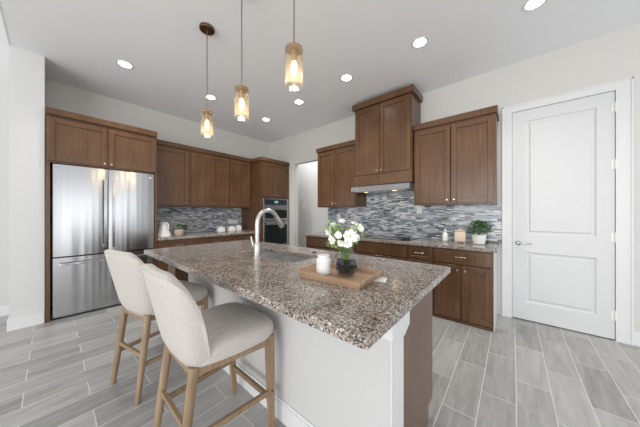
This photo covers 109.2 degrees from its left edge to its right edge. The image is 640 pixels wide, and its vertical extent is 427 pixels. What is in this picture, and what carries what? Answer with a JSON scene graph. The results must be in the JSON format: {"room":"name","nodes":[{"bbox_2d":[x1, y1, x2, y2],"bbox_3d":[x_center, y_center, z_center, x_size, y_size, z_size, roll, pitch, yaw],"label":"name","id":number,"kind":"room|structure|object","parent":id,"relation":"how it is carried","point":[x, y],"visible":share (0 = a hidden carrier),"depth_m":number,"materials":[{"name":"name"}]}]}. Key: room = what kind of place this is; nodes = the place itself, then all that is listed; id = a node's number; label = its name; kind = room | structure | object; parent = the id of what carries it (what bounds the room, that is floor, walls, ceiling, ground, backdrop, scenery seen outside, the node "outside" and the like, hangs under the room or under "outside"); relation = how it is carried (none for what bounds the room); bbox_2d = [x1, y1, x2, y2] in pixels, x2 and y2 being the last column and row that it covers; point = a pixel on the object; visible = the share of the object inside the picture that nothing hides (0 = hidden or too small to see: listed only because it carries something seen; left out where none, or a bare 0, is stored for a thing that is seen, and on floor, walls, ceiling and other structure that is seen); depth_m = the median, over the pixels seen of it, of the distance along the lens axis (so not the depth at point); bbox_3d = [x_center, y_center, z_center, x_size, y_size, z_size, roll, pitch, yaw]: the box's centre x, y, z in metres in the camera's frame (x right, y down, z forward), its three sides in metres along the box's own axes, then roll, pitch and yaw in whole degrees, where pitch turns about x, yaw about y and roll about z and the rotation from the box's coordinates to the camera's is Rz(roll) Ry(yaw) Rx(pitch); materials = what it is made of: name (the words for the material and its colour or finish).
{"room":"kitchen","nodes":[
{"label":"kitchen","id":0,"kind":"room"},
{"bbox_2d":[9,45,45,322],"bbox_3d":[-3.542,-0.277,2.772,0.672,3.093,0.244,0,0,40],"label":"wall","id":1,"kind":"structure","parent":0,"point":[27,78],"depth_m":2.54,"materials":[{"name":"white paint"}]},
{"bbox_2d":[0,4,9,44],"bbox_3d":[-0.554,-2.225,0.082,7.350,0.809,0.012,0,0,40],"label":"trim","id":2,"kind":"structure","parent":1,"relation":"attached to","point":[1,12],"depth_m":2.19,"materials":[{"name":"white paint"}]},
{"bbox_2d":[7,312,43,331],"bbox_3d":[-3.536,1.205,2.756,0.672,0.130,0.257,0,0,40],"label":"baseboard","id":3,"kind":"structure","parent":1,"relation":"attached to","point":[16,323],"depth_m":2.54,"materials":[{"name":"white paint"}]},
{"bbox_2d":[0,13,268,305],"bbox_3d":[-3.858,-0.680,3.012,0.120,3.900,11.600,0,0,40],"label":"wall","id":4,"kind":"structure","parent":0,"point":[170,128],"depth_m":3.35,"materials":[{"name":"grey paint"}]},
{"bbox_2d":[0,304,8,316],"bbox_3d":[-5.720,1.205,0.713,0.015,0.130,5.685,0,0,40],"label":"baseboard","id":5,"kind":"structure","parent":4,"relation":"attached to","point":[4,309],"depth_m":2.82,"materials":[{"name":"white paint"}]},
{"bbox_2d":[157,139,189,206],"bbox_3d":[-2.658,-0.667,3.983,0.445,1.085,0.562,0,0,40],"label":"upper cabinet","id":6,"kind":"object","parent":4,"relation":"attached to","point":[173,159],"visible":0.81,"depth_m":3.88,"materials":[{"name":"brown wood"}]},
{"bbox_2d":[157,207,240,233],"bbox_3d":[-2.420,0.124,4.603,0.011,0.493,1.816,0,0,40],"label":"backsplash","id":7,"kind":"structure","parent":4,"relation":"attached to","point":[198,219],"depth_m":4.55,"materials":[{"name":"tile"}]},
{"bbox_2d":[228,220,237,223],"bbox_3d":[-1.961,0.185,5.127,0.009,0.085,0.230,0,0,40],"label":"wall plate","id":8,"kind":"object","parent":7,"relation":"attached to","point":[229,221],"visible":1,"depth_m":5.12,"materials":[{"name":"white plastic"}]},
{"bbox_2d":[189,146,229,207],"bbox_3d":[-2.231,-0.667,4.485,0.445,1.085,0.752,0,0,40],"label":"upper cabinet","id":9,"kind":"object","parent":4,"relation":"attached to","point":[209,169],"visible":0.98,"depth_m":4.33,"materials":[{"name":"brown wood"}]},
{"bbox_2d":[227,154,250,207],"bbox_3d":[-1.825,-0.667,4.964,0.445,1.085,0.500,0,0,40],"label":"upper cabinet","id":10,"kind":"object","parent":4,"relation":"attached to","point":[239,167],"visible":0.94,"depth_m":4.82,"materials":[{"name":"brown wood"}]},
{"bbox_2d":[298,161,327,246],"bbox_3d":[0.322,-0.277,5.557,3.700,3.093,0.100,0,0,40],"label":"wall","id":11,"kind":"structure","parent":0,"point":[313,219],"depth_m":6.00,"materials":[{"name":"white paint"}]},
{"bbox_2d":[0,0,639,142],"bbox_3d":[0.956,-1.883,2.671,8.400,0.120,5.890,0,0,40],"label":"ceiling","id":12,"kind":"structure","parent":0,"point":[80,42],"depth_m":2.45,"materials":[{"name":"white paint"}]},
{"bbox_2d":[115,60,133,68],"bbox_3d":[-2.386,-1.821,2.783,0.176,0.004,0.176,0,0,40],"label":"recessed light","id":13,"kind":"object","parent":12,"relation":"in","point":[122,63],"visible":1,"depth_m":2.78,"materials":[{"name":"white paint"}]},
{"bbox_2d":[118,61,131,67],"bbox_3d":[-2.386,-1.822,2.783,0.124,0.001,0.124,0,0,40],"label":"diffuser","id":14,"kind":"object","parent":13,"relation":"attached to","point":[124,64],"depth_m":2.78,"materials":[{"name":"white plastic"}]},
{"bbox_2d":[199,22,214,129],"bbox_3d":[-1.109,-1.291,2.233,0.136,1.062,0.136,0,0,40],"label":"pendant light","id":15,"kind":"object","parent":12,"relation":"hanging from","point":[207,29],"visible":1,"depth_m":2.23,"materials":[{"name":"gold metal"}]},
{"bbox_2d":[205,112,208,120],"bbox_3d":[-1.109,-0.948,2.233,0.038,0.072,0.038,0,0,40],"label":"socket","id":16,"kind":"object","parent":15,"relation":"attached to","point":[206,113],"depth_m":2.22,"materials":[{"name":"gold metal"}]},
{"bbox_2d":[204,94,216,99],"bbox_3d":[-1.717,-1.821,3.571,0.176,0.004,0.176,0,0,40],"label":"recessed light","id":17,"kind":"object","parent":12,"relation":"in","point":[210,97],"visible":0.85,"depth_m":3.57,"materials":[{"name":"white paint"}]},
{"bbox_2d":[234,0,248,109],"bbox_3d":[-0.628,-1.294,1.825,0.136,1.057,0.136,0,0,40],"label":"pendant light","id":18,"kind":"object","parent":12,"relation":"hanging from","point":[241,89],"visible":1,"depth_m":1.82,"materials":[{"name":"gold metal"}]},
{"bbox_2d":[239,89,243,99],"bbox_3d":[-0.628,-0.953,1.825,0.038,0.072,0.038,0,0,40],"label":"socket","id":19,"kind":"object","parent":18,"relation":"attached to","point":[241,91],"depth_m":1.81,"materials":[{"name":"gold metal"}]},
{"bbox_2d":[285,0,302,76],"bbox_3d":[-0.163,-1.311,1.430,0.136,1.022,0.136,0,0,40],"label":"pendant light","id":20,"kind":"object","parent":12,"relation":"hanging from","point":[294,49],"visible":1,"depth_m":1.42,"materials":[{"name":"gold metal"}]},
{"bbox_2d":[291,49,296,62],"bbox_3d":[-0.163,-0.988,1.430,0.038,0.072,0.038,0,0,40],"label":"socket","id":21,"kind":"object","parent":20,"relation":"attached to","point":[293,51],"depth_m":1.42,"materials":[{"name":"gold metal"}]},
{"bbox_2d":[294,99,303,104],"bbox_3d":[-0.343,-1.821,3.719,0.176,0.004,0.176,0,0,40],"label":"recessed light","id":22,"kind":"object","parent":12,"relation":"in","point":[298,101],"visible":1,"depth_m":3.73,"materials":[{"name":"white paint"}]},
{"bbox_2d":[340,74,352,81],"bbox_3d":[0.357,-1.821,3.060,0.176,0.004,0.176,0,0,40],"label":"recessed light","id":23,"kind":"object","parent":12,"relation":"in","point":[346,77],"visible":1,"depth_m":3.06,"materials":[{"name":"white paint"}]},
{"bbox_2d":[342,75,350,80],"bbox_3d":[0.357,-1.822,3.060,0.124,0.001,0.124,0,0,40],"label":"diffuser","id":24,"kind":"object","parent":23,"relation":"attached to","point":[346,77],"depth_m":3.06,"materials":[{"name":"white plastic"}]},
{"bbox_2d":[411,36,428,48],"bbox_3d":[1.067,-1.821,2.425,0.176,0.004,0.176,0,0,40],"label":"recessed light","id":25,"kind":"object","parent":12,"relation":"in","point":[419,42],"visible":1,"depth_m":2.42,"materials":[{"name":"white paint"}]},
{"bbox_2d":[414,38,425,46],"bbox_3d":[1.067,-1.822,2.425,0.124,0.001,0.124,0,0,40],"label":"diffuser","id":26,"kind":"object","parent":25,"relation":"attached to","point":[420,42],"depth_m":2.42,"materials":[{"name":"white plastic"}]},
{"bbox_2d":[521,0,547,11],"bbox_3d":[1.862,-1.821,1.970,0.176,0.004,0.176,0,0,40],"label":"recessed light","id":27,"kind":"object","parent":12,"relation":"in","point":[530,5],"visible":1,"depth_m":1.99,"materials":[{"name":"white paint"}]},
{"bbox_2d":[525,0,543,9],"bbox_3d":[1.862,-1.822,1.970,0.124,0.001,0.124,0,0,40],"label":"diffuser","id":28,"kind":"object","parent":27,"relation":"attached to","point":[532,4],"depth_m":1.98,"materials":[{"name":"white plastic"}]},
{"bbox_2d":[0,303,639,426],"bbox_3d":[-0.701,1.320,0.333,11.500,0.100,11.600,0,0,40],"label":"floor","id":29,"kind":"structure","parent":0,"point":[57,372],"depth_m":1.74,"materials":[{"name":"grey tile"}]},
{"bbox_2d":[45,106,156,322],"bbox_3d":[-3.077,0.018,3.255,0.743,2.505,1.082,0,0,40],"label":"tall cabinet","id":30,"kind":"object","parent":29,"relation":"on","point":[73,139],"visible":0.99,"depth_m":2.90,"materials":[{"name":"brown wood"}]},
{"bbox_2d":[53,164,153,317],"bbox_3d":[-3.059,0.335,3.253,0.726,1.846,0.990,0,0,40],"label":"refrigerator","id":31,"kind":"object","parent":29,"relation":"on","point":[95,210],"visible":0.84,"depth_m":2.94,"materials":[{"name":"silver metal"}]},
{"bbox_2d":[104,249,207,404],"bbox_3d":[-1.274,0.765,1.803,0.523,1.013,0.590,0,0,29],"label":"counter stool","id":32,"kind":"object","parent":29,"relation":"on","point":[125,268],"visible":0.72,"depth_m":1.57,"materials":[{"name":"fabric"}]},
{"bbox_2d":[157,238,196,271],"bbox_3d":[-2.534,0.842,3.877,0.770,0.857,0.560,0,0,40],"label":"base cabinet","id":33,"kind":"object","parent":29,"relation":"on","point":[161,265],"visible":0.16,"depth_m":3.56,"materials":[{"name":"brown wood"}]},
{"bbox_2d":[157,230,254,240],"bbox_3d":[-2.134,0.392,4.361,0.758,0.038,1.816,0,0,40],"label":"countertop","id":34,"kind":"structure","parent":33,"relation":"on","point":[209,233],"depth_m":4.08,"materials":[{"name":"stone"}]},
{"bbox_2d":[157,222,170,236],"bbox_3d":[-2.519,0.254,3.669,0.227,0.238,0.214,0,0,17],"label":"pitcher","id":35,"kind":"object","parent":34,"relation":"on","point":[163,230],"visible":0.94,"depth_m":3.62,"materials":[{"name":"white ceramic"}]},
{"bbox_2d":[174,223,189,235],"bbox_3d":[-2.342,0.266,3.857,0.275,0.215,0.202,0,0,-30],"label":"plant","id":36,"kind":"object","parent":34,"relation":"on","point":[177,232],"visible":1,"depth_m":3.81,"materials":[{"name":"green plant"}]},
{"bbox_2d":[217,227,224,232],"bbox_3d":[-1.966,0.319,4.514,0.100,0.109,0.130,0,0,37],"label":"canister","id":37,"kind":"object","parent":34,"relation":"on","point":[219,229],"visible":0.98,"depth_m":4.48,"materials":[{"name":"white ceramic"}]},
{"bbox_2d":[227,226,235,231],"bbox_3d":[-1.832,0.319,4.703,0.100,0.109,0.140,0,0,37],"label":"canister","id":38,"kind":"object","parent":34,"relation":"on","point":[230,228],"visible":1,"depth_m":4.67,"materials":[{"name":"white ceramic"}]},
{"bbox_2d":[235,225,241,230],"bbox_3d":[-1.738,0.308,4.845,0.090,0.129,0.110,0,0,37],"label":"canister","id":39,"kind":"object","parent":34,"relation":"on","point":[238,227],"visible":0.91,"depth_m":4.82,"materials":[{"name":"white ceramic"}]},
{"bbox_2d":[141,264,274,426],"bbox_3d":[-0.613,0.765,1.279,0.523,1.013,0.590,0,0,40],"label":"counter stool","id":40,"kind":"object","parent":29,"relation":"on","point":[205,342],"visible":1,"depth_m":1.13,"materials":[{"name":"fabric"}]},
{"bbox_2d":[197,235,231,244],"bbox_3d":[-2.148,0.842,4.332,0.770,0.857,0.630,0,0,40],"label":"base cabinet","id":41,"kind":"object","parent":29,"relation":"on","point":[216,239],"visible":0.13,"depth_m":4.08,"materials":[{"name":"brown wood"}]},
{"bbox_2d":[232,233,254,240],"bbox_3d":[-1.742,0.842,4.811,0.770,0.857,0.622,0,0,40],"label":"base cabinet","id":42,"kind":"object","parent":29,"relation":"on","point":[241,236],"visible":0.16,"depth_m":4.52,"materials":[{"name":"brown wood"}]},
{"bbox_2d":[242,156,289,254],"bbox_3d":[-1.274,0.035,5.327,0.815,2.470,0.799,0,0,40],"label":"oven tower","id":43,"kind":"object","parent":29,"relation":"on","point":[269,177],"visible":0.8,"depth_m":5.02,"materials":[{"name":"brown wood"}]},
{"bbox_2d":[262,198,288,244],"bbox_3d":[-1.171,0.221,5.256,0.636,1.098,0.707,0,0,40],"label":"wall oven","id":44,"kind":"object","parent":43,"relation":"in","point":[271,232],"visible":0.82,"depth_m":5.06,"materials":[{"name":"black glass"}]},
{"bbox_2d":[168,252,431,426],"bbox_3d":[-0.448,0.841,1.931,2.419,0.858,0.765,0,0,40],"label":"kitchen island","id":45,"kind":"object","parent":29,"relation":"on","point":[322,379],"visible":0.32,"depth_m":1.20,"materials":[{"name":"grey paint"}]},
{"bbox_2d":[144,240,449,350],"bbox_3d":[-0.445,0.391,1.949,2.540,0.041,1.184,0,0,40],"label":"island countertop","id":46,"kind":"structure","parent":45,"relation":"on","point":[361,317],"depth_m":1.19,"materials":[{"name":"stone"}]},
{"bbox_2d":[250,208,283,258],"bbox_3d":[-0.458,0.162,2.002,0.118,0.416,0.323,0,0,40],"label":"faucet","id":47,"kind":"object","parent":46,"relation":"on","point":[257,246],"visible":1,"depth_m":1.89,"materials":[{"name":"grey metal"}]},
{"bbox_2d":[261,252,306,261],"bbox_3d":[-0.386,0.510,2.088,0.766,0.195,0.331,0,0,40],"label":"sink","id":48,"kind":"object","parent":46,"relation":"in","point":[265,254],"visible":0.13,"depth_m":2.22,"materials":[{"name":"silver metal"}]},
{"bbox_2d":[261,252,288,258],"bbox_3d":[-0.536,0.510,2.216,0.370,0.195,0.331,0,0,40],"label":"basin","id":49,"kind":"object","parent":48,"relation":"in","point":[266,254],"depth_m":2.38,"materials":[{"name":"silver metal"}]},
{"bbox_2d":[278,256,306,261],"bbox_3d":[-0.240,0.510,1.965,0.385,0.195,0.331,0,0,40],"label":"basin","id":50,"kind":"object","parent":48,"relation":"in","point":[288,258],"depth_m":2.17,"materials":[{"name":"silver metal"}]},
{"bbox_2d":[297,263,384,289],"bbox_3d":[0.119,0.345,1.322,0.434,0.048,0.290,0,0,36],"label":"serving tray","id":51,"kind":"object","parent":46,"relation":"on","point":[362,277],"visible":0.74,"depth_m":1.28,"materials":[{"name":"brown wood"}]},
{"bbox_2d":[316,254,330,274],"bbox_3d":[0.022,0.302,1.358,0.090,0.114,0.090,0,0,40],"label":"jar","id":52,"kind":"object","parent":51,"relation":"on","point":[323,262],"visible":0.98,"depth_m":1.32,"materials":[{"name":"white"}]},
{"bbox_3d":[0.154,0.265,1.328,0.150,0.184,0.150,0,0,40],"label":"glass vase","id":53,"kind":"object","parent":51,"relation":"on","visible":0},
{"bbox_2d":[325,227,342,257],"bbox_3d":[0.089,0.182,1.306,0.115,0.205,0.042,0,0,-2],"label":"cosmos flower","id":54,"kind":"object","parent":53,"relation":"in","point":[326,231],"visible":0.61,"depth_m":1.31,"materials":[{"name":"white plant"}]},
{"bbox_2d":[328,235,343,259],"bbox_3d":[0.101,0.203,1.297,0.102,0.164,0.046,0,0,-11],"label":"cosmos flower","id":55,"kind":"object","parent":53,"relation":"in","point":[331,239],"visible":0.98,"depth_m":1.30,"materials":[{"name":"white plant"}]},
{"bbox_2d":[334,231,344,258],"bbox_3d":[0.124,0.191,1.293,0.083,0.187,0.036,0,0,-32],"label":"cosmos flower","id":56,"kind":"object","parent":53,"relation":"in","point":[337,235],"visible":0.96,"depth_m":1.28,"materials":[{"name":"white plant"}]},
{"bbox_2d":[337,240,345,259],"bbox_3d":[0.129,0.215,1.299,0.044,0.139,0.074,0,0,40],"label":"cosmos flower","id":57,"kind":"object","parent":53,"relation":"in","point":[340,243],"visible":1,"depth_m":1.28,"materials":[{"name":"white plant"}]},
{"bbox_2d":[324,220,367,258],"bbox_3d":[0.150,0.160,1.319,0.267,0.250,0.170,0,0,-6],"label":"greenery","id":58,"kind":"object","parent":53,"relation":"in","point":[335,246],"visible":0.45,"depth_m":1.30,"materials":[{"name":"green plant"}]},
{"bbox_2d":[335,258,357,274],"bbox_3d":[0.155,0.309,1.331,0.130,0.089,0.123,0,0,10],"label":"river stones","id":59,"kind":"object","parent":53,"relation":"in","point":[341,265],"visible":0.99,"depth_m":1.29,"materials":[{"name":"black stone"}]},
{"bbox_2d":[343,240,352,261],"bbox_3d":[0.146,0.213,1.287,0.047,0.142,0.075,0,0,-20],"label":"cosmos flower","id":60,"kind":"object","parent":53,"relation":"in","point":[346,244],"visible":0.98,"depth_m":1.27,"materials":[{"name":"white plant"}]},
{"bbox_2d":[343,229,357,256],"bbox_3d":[0.164,0.185,1.274,0.087,0.198,0.074,0,0,40],"label":"cosmos flower","id":61,"kind":"object","parent":53,"relation":"in","point":[350,237],"visible":0.94,"depth_m":1.26,"materials":[{"name":"white plant"}]},
{"bbox_2d":[348,224,363,259],"bbox_3d":[0.206,0.172,1.307,0.096,0.226,0.041,0,0,3],"label":"cosmos flower","id":62,"kind":"object","parent":53,"relation":"in","point":[360,227],"visible":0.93,"depth_m":1.31,"materials":[{"name":"white plant"}]},
{"bbox_2d":[374,277,386,281],"bbox_3d":[0.299,0.369,1.287,0.150,0.002,0.090,0,0,20],"label":"paper card","id":63,"kind":"object","parent":46,"relation":"on","point":[380,279],"visible":0.36,"depth_m":1.27,"materials":[{"name":"white paper"}]},
{"bbox_2d":[306,236,329,250],"bbox_3d":[0.130,0.842,4.251,0.556,0.857,0.632,0,0,40],"label":"base cabinet","id":64,"kind":"object","parent":29,"relation":"on","point":[321,243],"visible":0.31,"depth_m":4.02,"materials":[{"name":"brown wood"}]},
{"bbox_2d":[303,232,499,252],"bbox_3d":[0.976,0.392,3.540,2.837,0.038,0.625,0,0,40],"label":"countertop","id":65,"kind":"structure","parent":64,"relation":"on","point":[469,245],"depth_m":2.92,"materials":[{"name":"stone"}]},
{"bbox_2d":[361,235,418,240],"bbox_3d":[1.048,0.357,3.491,0.780,0.031,0.440,0,0,40],"label":"cooktop","id":66,"kind":"object","parent":65,"relation":"in","point":[367,236],"visible":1,"depth_m":3.47,"materials":[{"name":"black glass"}]},
{"bbox_2d":[442,229,447,241],"bbox_3d":[1.674,0.291,3.039,0.070,0.164,0.070,0,0,40],"label":"soap bottle","id":67,"kind":"object","parent":65,"relation":"on","point":[444,235],"visible":1,"depth_m":3.02,"materials":[{"name":"white ceramic"}]},
{"bbox_2d":[454,228,465,242],"bbox_3d":[1.789,0.281,2.901,0.124,0.183,0.110,0,0,35],"label":"canister","id":68,"kind":"object","parent":65,"relation":"on","point":[459,235],"visible":1,"depth_m":2.86,"materials":[{"name":"beige ceramic"}]},
{"bbox_2d":[466,220,491,244],"bbox_3d":[1.936,0.219,2.768,0.281,0.308,0.277,0,0,8],"label":"potted plant","id":69,"kind":"object","parent":65,"relation":"on","point":[480,239],"visible":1,"depth_m":2.72,"materials":[{"name":"green plant"}]},
{"bbox_2d":[330,238,355,253],"bbox_3d":[0.537,0.842,3.906,0.508,0.857,0.632,0,0,40],"label":"base cabinet","id":70,"kind":"object","parent":29,"relation":"on","point":[353,251],"visible":0.13,"depth_m":3.59,"materials":[{"name":"brown wood"}]},
{"bbox_2d":[356,241,407,260],"bbox_3d":[1.034,0.842,3.483,0.794,0.857,0.632,0,0,40],"label":"base cabinet","id":71,"kind":"object","parent":29,"relation":"on","point":[375,249],"visible":0.29,"depth_m":3.23,"materials":[{"name":"brown wood"}]},
{"bbox_2d":[408,245,432,315],"bbox_3d":[1.458,0.842,3.124,0.312,0.857,0.632,0,0,40],"label":"base cabinet","id":72,"kind":"object","parent":29,"relation":"on","point":[420,254],"visible":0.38,"depth_m":2.90,"materials":[{"name":"brown wood"}]},
{"bbox_2d":[433,247,496,331],"bbox_3d":[1.807,0.842,2.828,0.600,0.857,0.632,0,0,40],"label":"base cabinet","id":73,"kind":"object","parent":29,"relation":"on","point":[467,295],"visible":0.93,"depth_m":2.58,"materials":[{"name":"brown wood"}]},
{"bbox_2d":[269,23,639,331],"bbox_3d":[1.779,-0.277,3.356,8.030,3.093,0.130,0,0,40],"label":"wall","id":74,"kind":"structure","parent":0,"point":[613,56],"depth_m":2.75,"materials":[{"name":"grey paint"}]},
{"bbox_2d":[316,140,365,207],"bbox_3d":[0.366,-0.676,4.202,0.880,1.121,0.380,0,0,40],"label":"upper cabinet","id":75,"kind":"object","parent":74,"relation":"attached to","point":[336,163],"visible":0.94,"depth_m":4.04,"materials":[{"name":"brown wood"}]},
{"bbox_2d":[352,84,422,186],"bbox_3d":[1.040,-1.109,3.589,0.980,1.333,0.443,0,0,40],"label":"upper cabinet","id":76,"kind":"object","parent":74,"relation":"attached to","point":[384,124],"visible":0.99,"depth_m":3.39,"materials":[{"name":"brown wood"}]},
{"bbox_2d":[351,182,413,193],"bbox_3d":[1.017,-0.385,3.566,0.930,0.110,0.509,0,0,40],"label":"range hood","id":77,"kind":"object","parent":76,"relation":"attached to","point":[399,187],"visible":0.98,"depth_m":3.38,"materials":[{"name":"silver metal"}]},
{"bbox_2d":[328,192,501,242],"bbox_3d":[1.218,-0.029,3.738,2.764,0.801,0.011,0,0,40],"label":"backsplash","id":78,"kind":"structure","parent":74,"relation":"attached to","point":[387,214],"depth_m":3.54,"materials":[{"name":"tile"}]},
{"bbox_2d":[417,206,421,212],"bbox_3d":[1.516,-0.065,3.471,0.075,0.115,0.009,0,0,40],"label":"wall plate","id":79,"kind":"object","parent":78,"relation":"attached to","point":[419,208],"visible":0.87,"depth_m":3.47,"materials":[{"name":"white plastic"}]},
{"bbox_2d":[414,105,498,205],"bbox_3d":[1.771,-0.676,3.010,0.930,1.121,0.380,0,0,40],"label":"upper cabinet","id":80,"kind":"object","parent":74,"relation":"attached to","point":[455,156],"visible":1,"depth_m":2.85,"materials":[{"name":"brown wood"}]},
{"bbox_2d":[512,91,616,339],"bbox_3d":[2.641,0.017,2.509,0.792,2.482,0.098,0,0,40],"label":"door","id":81,"kind":"structure","parent":74,"relation":"in","point":[564,163],"depth_m":2.48,"materials":[{"name":"white paint"}]},
{"bbox_2d":[502,77,633,345],"bbox_3d":[2.676,-0.022,2.550,0.989,2.585,0.118,0,0,40],"label":"trim","id":82,"kind":"structure","parent":74,"relation":"attached to","point":[624,88],"depth_m":2.25,"materials":[{"name":"white paint"}]},
{"bbox_2d":[634,331,639,345],"bbox_3d":[3.911,1.205,1.452,2.315,0.130,0.015,0,0,40],"label":"baseboard","id":83,"kind":"structure","parent":74,"relation":"attached to","point":[636,334],"depth_m":2.18,"materials":[{"name":"white paint"}]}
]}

